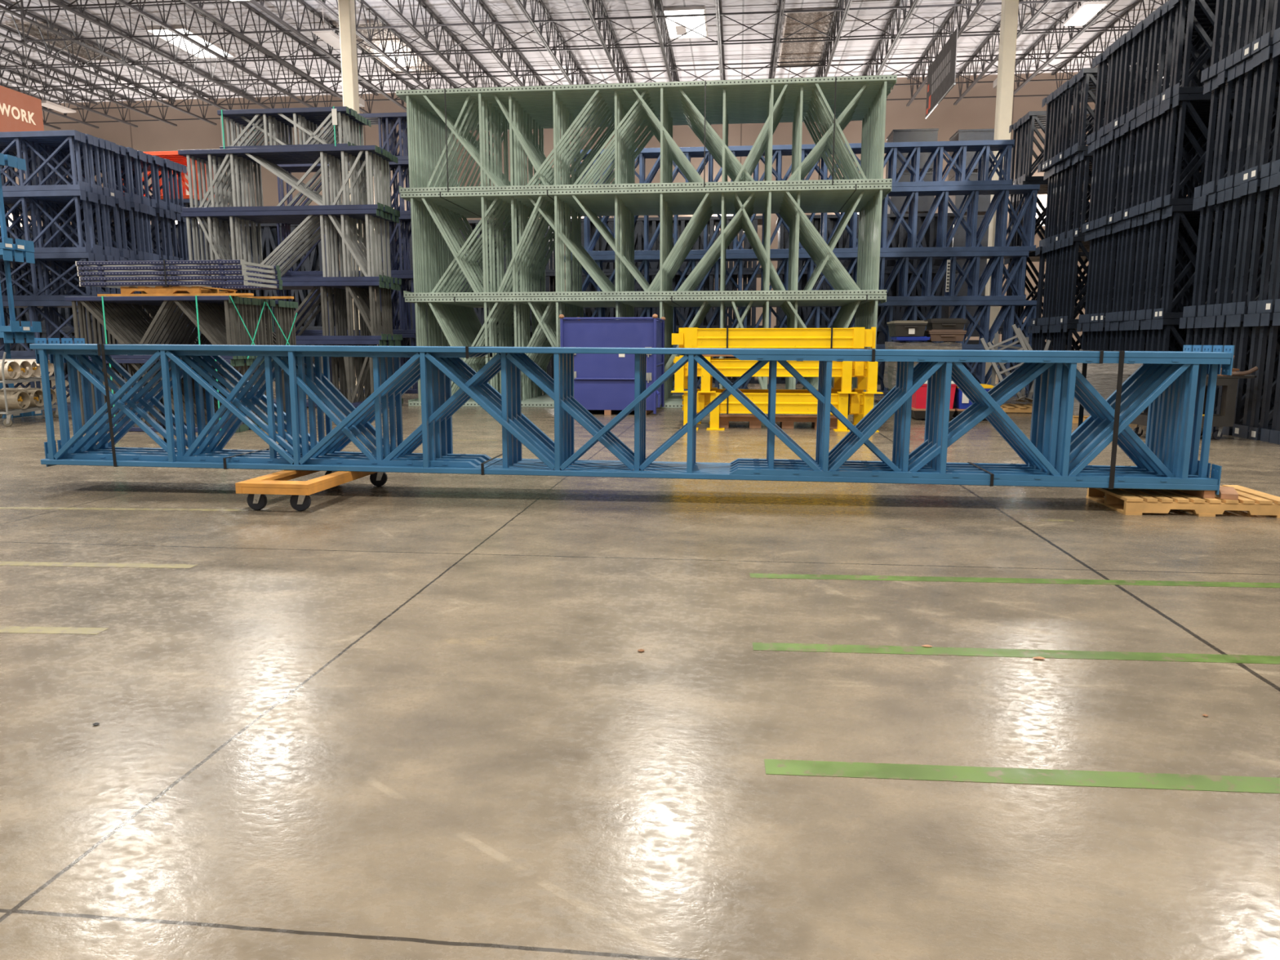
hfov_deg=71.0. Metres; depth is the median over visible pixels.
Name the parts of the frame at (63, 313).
post, post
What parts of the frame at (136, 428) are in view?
post, rail, rail, post, foot plate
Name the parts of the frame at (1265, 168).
foot plate, post, foot plate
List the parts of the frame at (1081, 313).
post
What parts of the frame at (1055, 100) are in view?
foot plate, post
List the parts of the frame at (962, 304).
post, post, post, post, post, post, post, rail, post, post, post, rail, post, post, post, post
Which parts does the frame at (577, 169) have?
post, post, rail, post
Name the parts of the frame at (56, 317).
post, post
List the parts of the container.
panel, knob, lever, panel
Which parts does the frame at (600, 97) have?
post, post, post, rail, post, post, post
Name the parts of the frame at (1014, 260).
rail, post, post, post, post, post, post, post, post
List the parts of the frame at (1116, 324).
foot plate, post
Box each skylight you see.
[2,19,121,61]
[143,25,235,58]
[333,20,437,74]
[662,5,707,39]
[777,8,835,66]
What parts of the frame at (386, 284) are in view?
post, rail, post, post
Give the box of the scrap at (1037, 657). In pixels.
[1032,656,1044,659]
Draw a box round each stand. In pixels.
[671,355,883,393]
[682,388,879,431]
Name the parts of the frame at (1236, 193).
foot plate, foot plate, post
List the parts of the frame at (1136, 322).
foot plate, post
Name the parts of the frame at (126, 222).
post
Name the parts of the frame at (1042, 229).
post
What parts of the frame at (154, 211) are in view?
post, post, foot plate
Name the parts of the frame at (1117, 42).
foot plate, foot plate, post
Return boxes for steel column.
[337,0,364,385]
[985,0,1018,385]
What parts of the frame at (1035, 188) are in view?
post, post, post, post, post, rail, post, post, post, post, post, rail, post, post, post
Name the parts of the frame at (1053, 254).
foot plate, foot plate, post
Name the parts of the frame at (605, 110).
post, post, post, rail, post, post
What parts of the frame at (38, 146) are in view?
post, rail, post, foot plate, foot plate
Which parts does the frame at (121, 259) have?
post, rail, post, foot plate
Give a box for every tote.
[886,320,928,336]
[890,336,930,341]
[924,318,967,329]
[924,329,966,341]
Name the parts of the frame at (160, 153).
rail, rail, post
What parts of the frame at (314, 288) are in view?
post, rail, post, post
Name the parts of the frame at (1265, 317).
foot plate, rail, foot plate, post, rail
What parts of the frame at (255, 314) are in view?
post, rail, post, foot plate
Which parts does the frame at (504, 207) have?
post, post, post, rail, post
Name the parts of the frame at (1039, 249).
foot plate, foot plate, post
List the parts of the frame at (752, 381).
rail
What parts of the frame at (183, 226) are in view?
post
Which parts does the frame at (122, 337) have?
post, rail, post, foot plate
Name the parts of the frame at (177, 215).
post, post, foot plate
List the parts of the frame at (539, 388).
post, rail, post, rail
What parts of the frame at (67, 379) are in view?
post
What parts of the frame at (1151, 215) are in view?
foot plate, foot plate, post, rail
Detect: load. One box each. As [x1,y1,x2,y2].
[884,341,962,392]
[1062,350,1142,415]
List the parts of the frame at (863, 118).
post, rail, post, post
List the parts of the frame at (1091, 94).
foot plate, foot plate, post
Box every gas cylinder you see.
[0,359,40,377]
[0,360,21,379]
[0,360,32,377]
[0,388,44,407]
[0,391,30,409]
[5,387,56,404]
[22,359,53,376]
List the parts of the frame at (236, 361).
foot plate, foot plate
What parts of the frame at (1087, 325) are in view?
foot plate, post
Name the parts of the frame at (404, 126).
post, rail, post, post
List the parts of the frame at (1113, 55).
foot plate, foot plate, post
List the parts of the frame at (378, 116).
post, rail, post, post, rail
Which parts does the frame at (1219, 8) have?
foot plate, post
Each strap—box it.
[97,343,101,355]
[100,343,166,466]
[101,296,191,343]
[109,364,115,425]
[163,259,211,286]
[195,295,273,344]
[214,359,221,431]
[221,109,256,148]
[222,448,269,469]
[229,295,254,345]
[247,302,265,359]
[266,302,289,345]
[285,312,297,345]
[333,106,360,146]
[440,191,480,217]
[444,88,490,191]
[465,346,492,358]
[480,453,502,475]
[703,80,711,187]
[726,328,728,348]
[726,396,728,413]
[818,76,836,185]
[826,327,832,348]
[837,184,856,213]
[848,393,849,414]
[859,348,875,361]
[967,462,994,486]
[1066,350,1103,364]
[1076,350,1124,488]
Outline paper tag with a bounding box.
[331,108,337,124]
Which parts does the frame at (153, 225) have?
post, post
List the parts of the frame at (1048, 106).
foot plate, foot plate, post, rail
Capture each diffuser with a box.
[41,102,74,113]
[313,31,340,48]
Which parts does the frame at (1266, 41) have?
foot plate, rail, post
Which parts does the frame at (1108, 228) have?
foot plate, foot plate, post, post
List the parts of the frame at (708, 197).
post, post, post, rail, post, post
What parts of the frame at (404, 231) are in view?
post, post, post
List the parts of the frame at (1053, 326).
post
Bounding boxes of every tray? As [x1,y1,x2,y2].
[1125,413,1234,426]
[1128,374,1254,385]
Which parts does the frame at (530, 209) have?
post, post, post, rail, post, post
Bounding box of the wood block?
[1180,489,1215,497]
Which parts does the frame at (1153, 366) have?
post, post, post, post, post, rail, rail, post, post, post, post, foot plate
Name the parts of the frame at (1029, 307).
rail, post, post, post, post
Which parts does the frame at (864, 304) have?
post, post, post, rail, post, post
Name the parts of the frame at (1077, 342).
foot plate, post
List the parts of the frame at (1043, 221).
post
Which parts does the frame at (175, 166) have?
post, post, foot plate, foot plate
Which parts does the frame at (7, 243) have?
foot plate, rail, foot plate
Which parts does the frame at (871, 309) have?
post, post, rail, rail, post, post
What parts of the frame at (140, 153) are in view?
rail, post, foot plate, foot plate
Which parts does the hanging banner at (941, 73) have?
rod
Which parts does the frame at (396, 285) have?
rail, post, post, post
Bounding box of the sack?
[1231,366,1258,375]
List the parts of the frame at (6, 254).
rail, foot plate, foot plate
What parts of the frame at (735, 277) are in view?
post, post, post, post, post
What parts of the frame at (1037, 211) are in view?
post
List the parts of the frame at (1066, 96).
foot plate, foot plate, post, rail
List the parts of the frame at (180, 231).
post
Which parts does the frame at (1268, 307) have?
foot plate, post, foot plate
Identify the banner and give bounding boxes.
[0,0,44,132]
[924,0,958,119]
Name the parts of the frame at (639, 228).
post, post, post, post, post, rail, rail, post, post, post, post, post, post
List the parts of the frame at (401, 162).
post, rail, post, rail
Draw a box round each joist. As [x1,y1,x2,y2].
[0,0,217,124]
[0,0,255,110]
[0,24,177,126]
[0,46,137,127]
[0,67,98,128]
[0,83,60,129]
[47,0,296,108]
[114,0,337,107]
[181,0,378,113]
[248,0,416,111]
[314,0,457,89]
[381,0,501,88]
[448,0,546,86]
[515,0,590,84]
[581,0,634,83]
[648,0,679,81]
[715,0,725,79]
[768,0,785,79]
[815,0,852,77]
[862,0,919,75]
[906,0,986,106]
[953,0,1052,105]
[1013,0,1119,95]
[1051,0,1168,88]
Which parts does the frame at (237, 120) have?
post, post, rail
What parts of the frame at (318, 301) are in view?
rail, post, post, post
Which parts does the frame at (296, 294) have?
post, rail, post, post, post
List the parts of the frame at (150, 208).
rail, post, foot plate, foot plate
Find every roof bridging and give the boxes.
[0,0,227,9]
[0,0,1111,43]
[0,26,1134,92]
[7,51,1108,111]
[45,68,1081,124]
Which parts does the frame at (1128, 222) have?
foot plate, foot plate, post, rail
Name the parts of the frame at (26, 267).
post, post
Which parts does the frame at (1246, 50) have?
foot plate, rail, post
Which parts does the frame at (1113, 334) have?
foot plate, post, post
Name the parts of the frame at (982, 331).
rail, post, post, post, post, post, post, post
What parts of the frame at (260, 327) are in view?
post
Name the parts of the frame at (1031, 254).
post, rail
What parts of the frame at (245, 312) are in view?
post, rail, post, foot plate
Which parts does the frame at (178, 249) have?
post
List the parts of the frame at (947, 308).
post, post, post, post, post, post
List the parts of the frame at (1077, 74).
foot plate, foot plate, post, rail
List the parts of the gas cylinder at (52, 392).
tank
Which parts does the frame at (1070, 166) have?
post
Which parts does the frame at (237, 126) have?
post, post, rail, post, post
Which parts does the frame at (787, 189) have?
post, post, post, rail, rail, post, post, post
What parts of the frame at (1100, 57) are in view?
foot plate, foot plate, post, rail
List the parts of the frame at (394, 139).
post, rail, post, post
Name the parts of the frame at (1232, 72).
foot plate, foot plate, post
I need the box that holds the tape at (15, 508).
[0,506,250,511]
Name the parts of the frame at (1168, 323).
foot plate, post, rail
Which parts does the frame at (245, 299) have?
post, rail, post, foot plate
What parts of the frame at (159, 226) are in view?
post, post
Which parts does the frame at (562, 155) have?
post, post, post, rail, post, post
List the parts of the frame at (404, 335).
rail, rail, post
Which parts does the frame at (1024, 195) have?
post, post, post, post, post, rail, post, post, post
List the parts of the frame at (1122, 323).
foot plate, post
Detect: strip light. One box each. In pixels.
[40,74,75,113]
[311,0,340,48]
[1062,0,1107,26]
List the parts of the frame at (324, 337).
rail, rail, post, post, post, foot plate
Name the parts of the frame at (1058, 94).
foot plate, foot plate, post, rail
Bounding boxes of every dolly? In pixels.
[235,470,387,511]
[911,407,955,420]
[952,407,987,421]
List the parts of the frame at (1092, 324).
foot plate, post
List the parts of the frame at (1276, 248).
foot plate, post, foot plate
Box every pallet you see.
[120,285,236,293]
[719,414,837,428]
[1000,403,1032,412]
[1071,415,1125,422]
[1086,484,1279,518]
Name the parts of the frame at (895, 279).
post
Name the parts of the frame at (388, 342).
post, post, post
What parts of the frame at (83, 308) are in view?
post, rail, post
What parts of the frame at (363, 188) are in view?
post, rail, post, post, post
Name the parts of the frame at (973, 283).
post, post, post, post, rail, post, post, post, post, post, post, post, post, post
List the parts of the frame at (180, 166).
post, foot plate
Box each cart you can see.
[0,351,58,426]
[1125,374,1257,439]
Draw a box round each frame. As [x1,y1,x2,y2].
[0,129,84,191]
[0,132,90,191]
[0,133,97,194]
[0,136,102,195]
[0,137,109,196]
[0,139,115,198]
[0,153,13,249]
[0,157,34,252]
[0,193,102,254]
[0,195,115,256]
[0,226,97,277]
[0,248,20,332]
[0,249,31,332]
[0,251,41,332]
[0,252,97,301]
[0,253,102,295]
[0,253,107,295]
[0,254,115,295]
[0,276,115,329]
[0,280,115,326]
[0,300,88,356]
[0,306,103,351]
[0,306,104,351]
[0,329,117,380]
[0,332,21,417]
[0,332,31,417]
[0,355,71,404]
[0,356,84,410]
[2,190,91,253]
[3,142,119,198]
[3,191,98,253]
[3,194,110,255]
[3,306,74,351]
[3,306,115,350]
[3,332,42,415]
[4,154,26,251]
[4,197,119,256]
[5,363,113,407]
[7,198,128,257]
[7,202,143,260]
[7,203,148,260]
[8,144,123,199]
[8,200,129,257]
[9,200,134,259]
[9,255,120,295]
[10,256,124,295]
[10,257,127,295]
[10,257,133,295]
[10,258,136,295]
[10,260,146,295]
[10,265,156,295]
[11,228,126,274]
[13,145,129,201]
[13,333,135,377]
[13,382,69,404]
[15,146,137,203]
[18,204,152,260]
[18,205,157,260]
[19,207,159,260]
[19,364,82,404]
[22,149,141,204]
[22,151,147,205]
[22,264,161,295]
[22,288,134,326]
[27,208,167,260]
[27,331,136,374]
[29,343,1234,494]
[34,337,1223,477]
[35,152,150,206]
[35,154,155,208]
[35,259,142,294]
[40,208,173,260]
[47,337,1207,475]
[53,343,1223,478]
[54,155,163,208]
[58,212,178,260]
[58,213,183,260]
[61,337,1168,471]
[64,157,167,209]
[65,158,173,211]
[65,295,236,359]
[66,343,1212,475]
[70,218,193,260]
[71,264,174,293]
[73,337,1171,468]
[75,210,177,260]
[75,259,279,271]
[75,297,243,359]
[76,264,280,275]
[76,359,239,432]
[77,269,280,279]
[77,296,241,359]
[79,275,282,284]
[79,280,282,289]
[79,343,1202,471]
[83,161,181,213]
[84,160,177,212]
[84,163,184,212]
[85,297,246,359]
[89,359,248,430]
[91,344,1192,468]
[92,297,251,359]
[94,214,189,260]
[96,297,254,358]
[102,297,257,358]
[102,359,243,431]
[102,359,245,431]
[103,358,257,425]
[106,359,251,430]
[107,298,257,345]
[109,358,261,428]
[111,199,195,380]
[111,298,261,345]
[113,360,266,424]
[115,298,265,345]
[116,359,267,425]
[119,363,266,422]
[122,158,208,199]
[122,164,186,208]
[123,151,199,199]
[123,363,275,422]
[126,299,268,345]
[128,206,207,333]
[128,359,277,423]
[129,299,275,345]
[131,299,273,345]
[133,204,204,392]
[134,300,281,345]
[138,300,284,345]
[142,164,186,195]
[142,301,285,345]
[143,161,215,204]
[145,301,288,345]
[150,222,322,275]
[150,301,293,345]
[150,369,285,414]
[151,200,200,335]
[155,302,295,345]
[158,155,203,200]
[162,226,319,271]
[163,328,339,381]
[164,302,297,345]
[168,160,207,195]
[176,163,214,195]
[176,289,335,329]
[177,145,380,212]
[180,208,382,281]
[182,227,312,271]
[183,146,383,210]
[188,289,333,326]
[189,209,386,281]
[189,289,322,329]
[190,148,387,212]
[195,150,390,213]
[195,212,386,282]
[196,280,384,340]
[199,212,390,282]
[200,151,393,213]
[200,154,394,214]
[203,213,393,283]
[204,367,286,422]
[205,340,382,407]
[207,230,338,271]
[209,242,319,271]
[211,214,397,284]
[212,155,397,216]
[213,219,395,276]
[216,156,399,217]
[217,106,351,148]
[218,216,401,284]
[222,281,386,340]
[223,108,355,146]
[226,284,399,340]
[229,110,357,146]
[229,113,358,146]
[235,114,361,146]
[235,283,395,340]
[238,284,397,340]
[239,115,364,146]
[239,340,395,404]
[243,117,367,145]
[244,284,402,340]
[248,120,371,146]
[248,340,403,404]
[268,295,347,329]
[273,340,385,402]
[273,340,386,402]
[273,340,402,404]
[275,333,417,393]
[276,160,411,214]
[276,214,413,275]
[276,274,416,333]
[277,112,415,159]
[280,165,416,210]
[280,278,415,329]
[281,219,410,271]
[282,283,391,340]
[284,120,419,155]
[284,167,422,214]
[284,221,408,271]
[284,222,411,271]
[284,279,410,329]
[288,122,408,155]
[288,168,422,213]
[288,279,425,329]
[299,282,391,340]
[305,340,397,400]
[306,340,391,401]
[311,233,338,252]
[327,118,407,155]
[328,337,417,389]
[329,337,417,389]
[333,288,347,326]
[338,337,411,388]
[368,219,555,273]
[373,328,551,379]
[376,272,555,328]
[377,223,540,270]
[393,275,555,326]
[395,75,897,192]
[398,81,894,187]
[400,83,893,187]
[400,183,892,297]
[403,85,893,187]
[403,189,889,297]
[404,87,891,187]
[404,191,888,293]
[404,294,886,408]
[406,191,887,293]
[408,299,884,404]
[409,277,554,324]
[410,278,555,326]
[412,193,886,293]
[413,88,890,187]
[413,90,888,187]
[413,93,888,187]
[413,300,884,403]
[413,301,881,402]
[415,300,883,404]
[422,194,886,292]
[423,94,887,186]
[425,195,884,292]
[426,96,875,186]
[426,196,884,292]
[426,301,882,403]
[426,302,878,399]
[428,98,873,186]
[429,197,883,292]
[429,301,879,401]
[431,100,873,186]
[431,198,871,292]
[432,102,871,186]
[432,199,870,292]
[432,302,868,400]
[434,103,871,186]
[435,200,870,292]
[435,201,867,292]
[435,302,867,399]
[436,105,871,186]
[436,302,866,399]
[438,202,866,292]
[439,302,866,398]
[440,106,871,186]
[440,108,868,185]
[440,203,866,292]
[440,302,863,399]
[441,225,553,270]
[442,110,867,186]
[443,204,866,292]
[443,303,863,397]
[444,111,867,186]
[444,204,865,292]
[445,303,863,398]
[446,206,864,292]
[447,113,866,186]
[447,303,862,398]
[448,114,866,186]
[448,207,863,291]
[450,115,864,186]
[450,208,862,292]
[450,304,860,397]
[451,208,862,292]
[451,304,862,397]
[453,117,864,182]
[453,119,862,186]
[453,209,862,292]
[453,304,860,396]
[454,305,859,396]
[455,210,861,291]
[455,305,858,387]
[457,211,859,292]
[457,305,844,395]
[460,230,555,269]
[470,306,857,395]
[472,224,546,269]
[472,306,857,394]
[551,354,554,378]
[570,139,1014,186]
[570,215,762,272]
[571,184,1039,255]
[571,251,1028,301]
[571,256,1022,296]
[571,257,1017,296]
[571,257,1019,294]
[571,271,762,328]
[571,274,760,325]
[571,275,752,325]
[574,145,1013,183]
[580,146,1008,183]
[580,305,1029,344]
[580,305,1031,344]
[580,305,1034,344]
[580,306,1027,344]
[582,148,1005,182]
[582,149,1003,183]
[582,257,1018,296]
[586,190,1033,252]
[586,275,760,325]
[587,191,1031,250]
[589,191,1029,253]
[590,219,762,269]
[590,300,1036,348]
[591,193,1027,250]
[591,220,762,269]
[591,221,762,269]
[591,275,760,325]
[672,328,759,383]
[672,348,1015,389]
[672,348,1026,391]
[672,348,1028,396]
[672,356,755,380]
[672,356,1028,391]
[672,361,1018,390]
[713,276,760,325]
[774,273,955,328]
[774,274,925,327]
[775,221,843,271]
[775,269,958,328]
[776,217,954,271]
[776,220,778,267]
[776,328,928,384]
[777,213,959,271]
[777,217,954,266]
[777,220,942,267]
[781,341,947,380]
[782,272,957,325]
[980,324,1027,397]
[986,327,1032,401]
[991,333,1029,401]
[998,328,1079,345]
[1000,258,1084,327]
[1001,258,1084,327]
[1007,192,1047,246]
[1007,258,1084,316]
[1008,124,1093,184]
[1008,189,1088,246]
[1008,191,1088,246]
[1011,122,1093,185]
[1013,118,1088,184]
[1013,121,1045,184]
[1013,187,1086,246]
[1013,256,1085,324]
[1013,257,1086,317]
[1014,257,1086,319]
[1015,186,1091,246]
[1016,252,1136,326]
[1017,115,1045,184]
[1017,179,1091,252]
[1017,326,1068,350]
[1018,182,1091,246]
[1020,113,1089,182]
[1022,109,1093,181]
[1024,325,1082,397]
[1024,339,1082,402]
[1026,325,1087,397]
[1031,246,1147,325]
[1031,248,1089,325]
[1031,325,1146,398]
[1032,325,1146,395]
[1036,245,1148,325]
[1037,97,1093,173]
[1039,171,1133,246]
[1039,244,1143,325]
[1041,94,1103,170]
[1041,169,1200,246]
[1041,325,1146,350]
[1042,243,1147,324]
[1044,92,1095,168]
[1044,168,1133,244]
[1044,324,1053,350]
[1045,242,1133,324]
[1047,165,1133,244]
[1048,88,1106,167]
[1048,324,1178,351]
[1049,241,1146,324]
[1051,164,1118,242]
[1052,86,1106,164]
[1052,240,1140,324]
[1052,324,1111,350]
[1054,161,1123,242]
[1054,324,1115,350]
[1055,84,1114,163]
[1055,238,1234,324]
[1057,324,1110,350]
[1058,80,1169,161]
[1059,160,1199,239]
[1059,237,1137,324]
[1061,157,1133,239]
[1062,324,1180,351]
[1063,78,1128,159]
[1063,235,1149,324]
[1066,74,1195,156]
[1066,155,1200,238]
[1069,153,1140,237]
[1071,71,1136,155]
[1074,66,1174,152]
[1074,150,1201,236]
[1076,323,1095,350]
[1078,231,1211,323]
[1081,143,1203,232]
[1082,231,1274,323]
[1082,323,1146,350]
[1084,140,1204,231]
[1084,323,1109,351]
[1085,229,1274,322]
[1086,56,1164,145]
[1089,137,1230,230]
[1089,227,1275,322]
[1089,322,1178,351]
[1090,53,1191,142]
[1093,135,1231,228]
[1093,226,1275,322]
[1093,322,1115,350]
[1096,50,1170,139]
[1097,322,1172,351]
[1098,45,1206,137]
[1098,133,1231,227]
[1099,224,1213,322]
[1102,129,1231,226]
[1104,41,1206,134]
[1104,321,1179,351]
[1105,223,1253,321]
[1107,127,1228,224]
[1108,37,1199,132]
[1108,222,1268,321]
[1109,321,1247,393]
[1112,220,1274,321]
[1113,33,1198,128]
[1113,124,1226,222]
[1113,321,1252,393]
[1116,121,1275,221]
[1117,218,1266,320]
[1119,28,1271,126]
[1119,320,1244,409]
[1123,118,1275,219]
[1124,216,1266,320]
[1124,320,1248,410]
[1125,25,1271,122]
[1128,115,1275,217]
[1128,320,1244,411]
[1129,20,1213,120]
[1129,214,1267,319]
[1133,111,1274,216]
[1133,320,1275,412]
[1135,213,1266,319]
[1136,15,1264,117]
[1138,108,1274,214]
[1139,211,1266,319]
[1140,320,1248,413]
[1141,10,1264,114]
[1142,319,1279,414]
[1144,319,1250,415]
[1145,105,1269,212]
[1145,208,1271,319]
[1146,5,1265,111]
[1151,102,1272,210]
[1152,208,1276,319]
[1154,0,1265,107]
[1155,97,1278,208]
[1156,204,1277,319]
[1156,318,1278,418]
[1160,0,1256,103]
[1164,0,1273,100]
[1164,91,1279,206]
[1173,0,1279,97]
[1178,317,1273,420]
[1182,197,1277,317]
[1186,316,1279,421]
[1188,195,1278,316]
[1193,79,1279,199]
[1194,316,1272,422]
[1197,192,1278,316]
[1200,0,1263,82]
[1201,76,1278,195]
[1201,315,1279,423]
[1205,190,1278,315]
[1206,70,1274,194]
[1207,315,1275,425]
[1208,0,1273,78]
[1211,315,1279,432]
[1213,187,1278,315]
[1215,315,1277,428]
[1217,0,1274,74]
[1217,66,1275,191]
[1222,185,1271,315]
[1222,314,1276,435]
[1224,61,1279,189]
[1225,0,1272,69]
[1227,182,1275,315]
[1231,314,1279,436]
[1233,0,1256,64]
[1233,56,1279,186]
[1235,178,1269,314]
[1239,313,1274,438]
[1240,51,1279,183]
[1241,0,1271,60]
[1247,176,1279,314]
[1248,45,1279,181]
[1248,312,1279,440]
[1250,0,1274,54]
[1256,173,1279,313]
[1259,0,1279,49]
[1260,41,1279,177]
[1260,312,1279,442]
[1262,171,1279,312]
[1269,430,1279,444]
[1270,159,1279,175]
[1272,27,1279,44]
[1274,298,1279,312]
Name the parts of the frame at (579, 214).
post, post, rail, post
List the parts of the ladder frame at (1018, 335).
rail, rail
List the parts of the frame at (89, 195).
post, rail, post, foot plate, foot plate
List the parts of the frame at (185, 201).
post, rail, post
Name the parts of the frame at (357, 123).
post, rail, post, post, foot plate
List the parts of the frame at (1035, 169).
post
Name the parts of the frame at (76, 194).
post, rail, rail, post, foot plate, foot plate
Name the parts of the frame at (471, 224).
post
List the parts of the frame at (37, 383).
post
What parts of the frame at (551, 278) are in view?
post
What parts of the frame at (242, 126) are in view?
post, post, rail, post, post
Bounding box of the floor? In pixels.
[0,371,1279,959]
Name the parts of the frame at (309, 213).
post, post, post, rail, rail, post, post, post, foot plate, foot plate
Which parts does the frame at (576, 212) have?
post, post, post, rail, post, post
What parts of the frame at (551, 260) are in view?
post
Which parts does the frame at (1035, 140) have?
post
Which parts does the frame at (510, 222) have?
post, post, post, rail, post, post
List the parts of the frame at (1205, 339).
foot plate, post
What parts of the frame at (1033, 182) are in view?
rail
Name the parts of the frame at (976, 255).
post, post, post, post, post, post, rail, post, post, post, post, slotted post, post, rail, post, post, post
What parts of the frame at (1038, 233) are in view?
post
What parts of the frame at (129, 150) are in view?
post, rail, post, foot plate, foot plate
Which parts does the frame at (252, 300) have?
post, rail, post, foot plate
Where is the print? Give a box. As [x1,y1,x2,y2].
[931,49,951,94]
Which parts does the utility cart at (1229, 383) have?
leg, leg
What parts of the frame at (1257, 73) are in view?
foot plate, foot plate, post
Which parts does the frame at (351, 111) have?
post, post, rail, post, post, foot plate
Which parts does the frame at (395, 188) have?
post, rail, post, post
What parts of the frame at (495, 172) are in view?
post, post, post, rail, post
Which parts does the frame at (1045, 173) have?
foot plate, post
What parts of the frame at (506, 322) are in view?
post, post, post, rail, post, rail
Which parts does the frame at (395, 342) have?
post, post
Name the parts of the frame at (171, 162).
post, foot plate, foot plate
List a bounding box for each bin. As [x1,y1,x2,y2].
[885,128,938,178]
[886,172,934,213]
[911,380,956,408]
[946,172,991,215]
[946,340,978,376]
[947,128,994,179]
[948,306,980,336]
[951,214,988,247]
[952,383,994,408]
[954,258,986,296]
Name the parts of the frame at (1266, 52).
foot plate, rail, foot plate, post, rail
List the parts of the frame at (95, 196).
post, rail, post, foot plate, foot plate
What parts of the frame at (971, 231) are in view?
post, post, post, post, post, post, post, rail, post, post, post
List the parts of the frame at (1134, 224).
foot plate, foot plate, post, rail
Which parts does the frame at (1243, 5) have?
foot plate, post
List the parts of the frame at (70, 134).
post, rail, rail, post, foot plate, foot plate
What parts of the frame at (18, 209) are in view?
post, rail, post, post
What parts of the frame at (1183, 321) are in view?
foot plate, post, post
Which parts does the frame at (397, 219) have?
post, rail, post, post, post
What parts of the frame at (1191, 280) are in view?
foot plate, foot plate, post, rail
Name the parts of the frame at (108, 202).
post, rail, post, foot plate, foot plate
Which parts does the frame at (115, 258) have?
post, rail, post, foot plate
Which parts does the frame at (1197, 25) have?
foot plate, foot plate, post, rail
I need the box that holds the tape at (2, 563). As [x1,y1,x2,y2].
[0,561,198,568]
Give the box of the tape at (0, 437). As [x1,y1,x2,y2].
[0,437,60,439]
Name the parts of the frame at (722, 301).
post, post, post, rail, rail, post, post, post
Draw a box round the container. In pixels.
[559,314,665,415]
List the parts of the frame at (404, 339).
post, post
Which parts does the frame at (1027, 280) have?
post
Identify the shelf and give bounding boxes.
[0,376,55,383]
[0,404,57,415]
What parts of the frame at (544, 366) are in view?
post, rail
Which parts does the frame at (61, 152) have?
post, rail, post, post, foot plate, foot plate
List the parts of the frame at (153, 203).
rail, post, foot plate, foot plate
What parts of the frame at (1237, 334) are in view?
foot plate, post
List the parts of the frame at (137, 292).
post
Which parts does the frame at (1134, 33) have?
foot plate, foot plate, post, rail, post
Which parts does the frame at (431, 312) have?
post, post, rail, post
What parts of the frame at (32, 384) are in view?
rail, post, rail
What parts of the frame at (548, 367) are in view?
post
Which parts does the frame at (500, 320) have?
post, post, post, rail, rail, post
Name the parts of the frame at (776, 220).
post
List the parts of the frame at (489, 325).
post, post, post, rail, rail, post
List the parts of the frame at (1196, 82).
foot plate, foot plate, post, rail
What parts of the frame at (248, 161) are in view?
post, post, post, rail, post, post, post, foot plate, foot plate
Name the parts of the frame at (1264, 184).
foot plate, foot plate, post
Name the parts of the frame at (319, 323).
post, post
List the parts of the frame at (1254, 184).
foot plate, rail, foot plate, post, rail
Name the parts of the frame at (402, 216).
post, post, rail, post, post, rail, post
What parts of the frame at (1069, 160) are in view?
foot plate, foot plate, post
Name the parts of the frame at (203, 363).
post, post, post, post, post, rail, rail, post, post, post, post, foot plate, foot plate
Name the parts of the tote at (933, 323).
lid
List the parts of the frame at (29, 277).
post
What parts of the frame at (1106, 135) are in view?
foot plate, foot plate, post, post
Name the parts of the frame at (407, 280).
post, post, post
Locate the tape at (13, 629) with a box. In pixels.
[0,626,109,634]
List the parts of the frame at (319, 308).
rail, post, post, post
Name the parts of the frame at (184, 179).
rail, post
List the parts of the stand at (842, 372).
leg, plate, leg, leg, plate, leg, leg, leg, plate, plate, leg, leg, plate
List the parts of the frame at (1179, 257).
foot plate, foot plate, post, rail, post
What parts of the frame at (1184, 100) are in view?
foot plate, foot plate, post, rail, rail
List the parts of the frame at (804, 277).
post, post, post, post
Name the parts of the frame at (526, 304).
post, post, rail, post, post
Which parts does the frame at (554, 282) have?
post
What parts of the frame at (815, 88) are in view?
post, post, post, rail, post, post, post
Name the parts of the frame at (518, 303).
post, post, post, rail, post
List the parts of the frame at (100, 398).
foot plate, post, post, post, post, post, rail, post, rail, post, post, post, post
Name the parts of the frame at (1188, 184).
foot plate, foot plate, post, rail, post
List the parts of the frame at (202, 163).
post, post, post, rail, post, post, post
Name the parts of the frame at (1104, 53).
foot plate, foot plate, post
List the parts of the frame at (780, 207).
post, post, post, rail, post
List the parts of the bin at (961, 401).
lid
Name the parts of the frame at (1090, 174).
foot plate, post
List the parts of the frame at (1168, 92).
foot plate, foot plate, post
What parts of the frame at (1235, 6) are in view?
foot plate, post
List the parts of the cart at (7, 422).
post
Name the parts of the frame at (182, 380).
post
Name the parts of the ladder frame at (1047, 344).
foot plate, rail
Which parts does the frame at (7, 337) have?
foot plate, foot plate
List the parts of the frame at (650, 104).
post, post, post, rail, post, post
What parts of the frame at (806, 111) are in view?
post, post, post, rail, post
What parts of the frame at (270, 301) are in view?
rail, post, foot plate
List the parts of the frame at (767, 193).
post, post, post, rail, post, post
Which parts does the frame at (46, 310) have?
post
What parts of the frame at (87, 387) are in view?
foot plate, post, post, post, post, post, rail, rail, post, post, post, post, post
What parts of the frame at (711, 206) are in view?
post, post, post, rail, post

